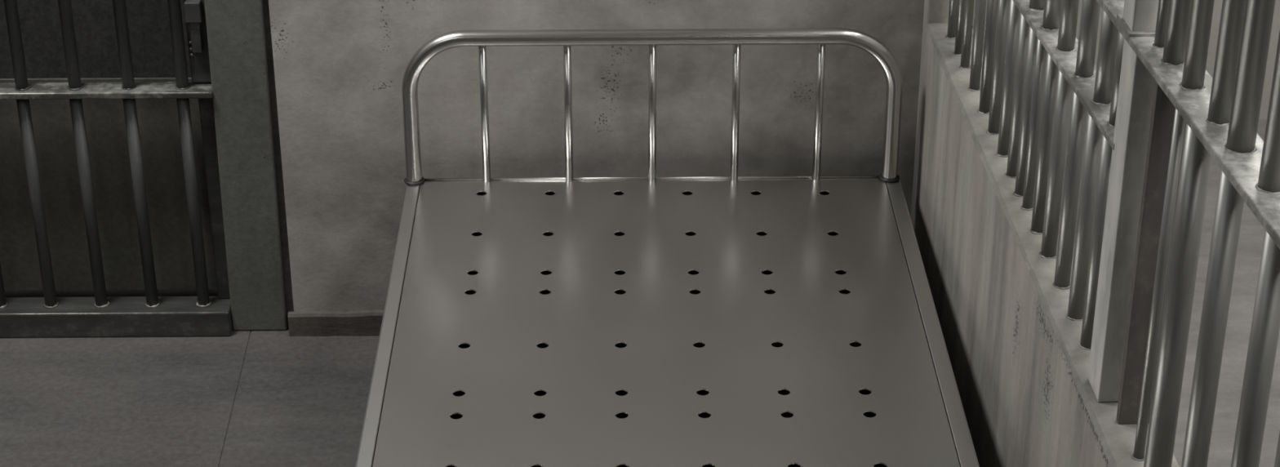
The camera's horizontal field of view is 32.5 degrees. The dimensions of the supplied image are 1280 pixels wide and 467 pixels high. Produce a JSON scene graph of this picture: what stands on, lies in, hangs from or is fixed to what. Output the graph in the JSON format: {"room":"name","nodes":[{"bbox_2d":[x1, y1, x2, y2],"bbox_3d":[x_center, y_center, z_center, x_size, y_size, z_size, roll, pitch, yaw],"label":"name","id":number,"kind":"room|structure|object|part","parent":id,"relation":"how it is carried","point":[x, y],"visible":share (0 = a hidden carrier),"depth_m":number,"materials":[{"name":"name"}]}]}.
{"room":"prison interior","nodes":[
{"label":"prison interior","id":0,"kind":"room"},
{"bbox_2d":[0,0,191,78],"bbox_3d":[-1.134,-1.290,4.047,0.805,2.600,0.060,0,27,-1],"label":"wall","id":1,"kind":"structure","parent":0,"point":[148,21],"depth_m":4.47,"materials":[{"name":"paint"}]},
{"bbox_2d":[268,0,975,311],"bbox_3d":[-0.025,-1.023,3.524,1.215,2.600,0.248,0,27,-1],"label":"wall","id":2,"kind":"structure","parent":0,"point":[340,66],"depth_m":3.82,"materials":[{"name":"paint"}]},
{"bbox_2d":[0,0,232,337],"bbox_3d":[-1.119,-0.905,3.500,0.755,2.411,0.098,0,27,-1],"label":"gate","id":3,"kind":"object","parent":2,"relation":"attached to","point":[106,184],"visible":0.96,"depth_m":3.96,"materials":[{"name":"metal"}]},
{"bbox_3d":[-1.119,-0.248,3.818,0.755,0.011,0.052,0,27,-1],"label":"rail","id":4,"kind":"part","parent":3,"relation":"part of","materials":[{"name":"metal"}]},
{"bbox_3d":[-1.125,-0.084,3.970,0.745,0.422,0.006,0,27,-1],"label":"plate","id":5,"kind":"part","parent":3,"relation":"part of","materials":[{"name":"black metal"}]},
{"bbox_3d":[-1.123,0.154,4.023,0.748,0.050,0.067,0,27,-1],"label":"sill","id":6,"kind":"part","parent":3,"relation":"part of","materials":[{"name":"metal"}]},
{"bbox_3d":[-0.764,-0.361,3.784,0.038,0.216,0.008,0,27,-1],"label":"lock plate","id":7,"kind":"part","parent":3,"relation":"part of","materials":[{"name":"metal"}]},
{"bbox_2d":[204,0,287,330],"bbox_3d":[-0.690,-1.016,3.510,0.120,2.600,0.200,0,27,-1],"label":"trim","id":8,"kind":"structure","parent":2,"relation":"attached to","point":[235,28],"depth_m":3.87,"materials":[{"name":"grey concrete"}]},
{"bbox_2d":[262,0,293,328],"bbox_3d":[-0.641,-1.022,3.523,0.018,2.600,0.172,0,27,-1],"label":"trim","id":9,"kind":"structure","parent":2,"relation":"attached to","point":[282,217],"depth_m":3.89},
{"bbox_2d":[288,310,383,336],"bbox_3d":[-0.086,0.161,4.012,1.110,0.048,0.013,0,27,-1],"label":"baseboard","id":10,"kind":"structure","parent":2,"relation":"attached to","point":[362,322],"depth_m":4.00,"materials":[{"name":"grey concrete"}]},
{"bbox_2d":[0,119,1279,466],"bbox_3d":[0.053,1.150,2.259,4.400,0.120,6.300,0,27,-1],"label":"floor","id":11,"kind":"structure","parent":0,"point":[243,398],"depth_m":3.83,"materials":[{"name":"concrete"}]},
{"bbox_2d":[355,28,979,466],"bbox_3d":[0.036,0.367,2.978,0.863,0.620,1.942,0,27,-1],"label":"bed","id":12,"kind":"object","parent":11,"relation":"on","point":[734,320],"visible":1,"depth_m":3.38,"materials":[{"name":"metal"}]},
{"bbox_2d":[372,191,959,466],"bbox_3d":[0.039,0.377,2.979,0.844,0.071,1.924,0,27,-1],"label":"bed base","id":13,"kind":"object","parent":12,"relation":"on","point":[518,328],"depth_m":3.33,"materials":[{"name":"paint"}]},
{"bbox_2d":[911,0,1279,466],"bbox_3d":[0.596,-0.172,1.858,0.076,2.599,3.630,-1,27,-2],"label":"wall","id":14,"kind":"structure","parent":0,"point":[1157,119],"depth_m":2.67,"materials":[{"name":"concrete"}]},
{"bbox_3d":[0.546,-0.325,3.067,0.046,0.091,1.155,-1,27,-2],"label":"rail","id":15,"kind":"part","parent":14,"relation":"part of","materials":[{"name":"metal"}]},
{"bbox_3d":[0.562,-0.013,2.557,0.027,0.456,0.057,-1,27,-2],"label":"post","id":16,"kind":"part","parent":14,"relation":"part of","materials":[{"name":"metal"}]},
{"bbox_3d":[0.561,-0.909,2.112,0.032,1.520,0.045,-1,27,-2],"label":"post","id":17,"kind":"part","parent":14,"relation":"part of","materials":[{"name":"metal"}]},
{"bbox_3d":[0.592,0.002,1.952,0.056,0.183,3.440,-1,27,-2],"label":"rail","id":18,"kind":"part","parent":14,"relation":"part of","materials":[{"name":"metal"}]},
{"bbox_2d":[982,0,1279,120],"bbox_3d":[1.359,-1.457,4.374,1.700,2.600,0.200,0,27,-1],"label":"wall","id":19,"kind":"structure","parent":0,"point":[1217,8],"depth_m":4.79,"materials":[{"name":"paint"}]}
]}

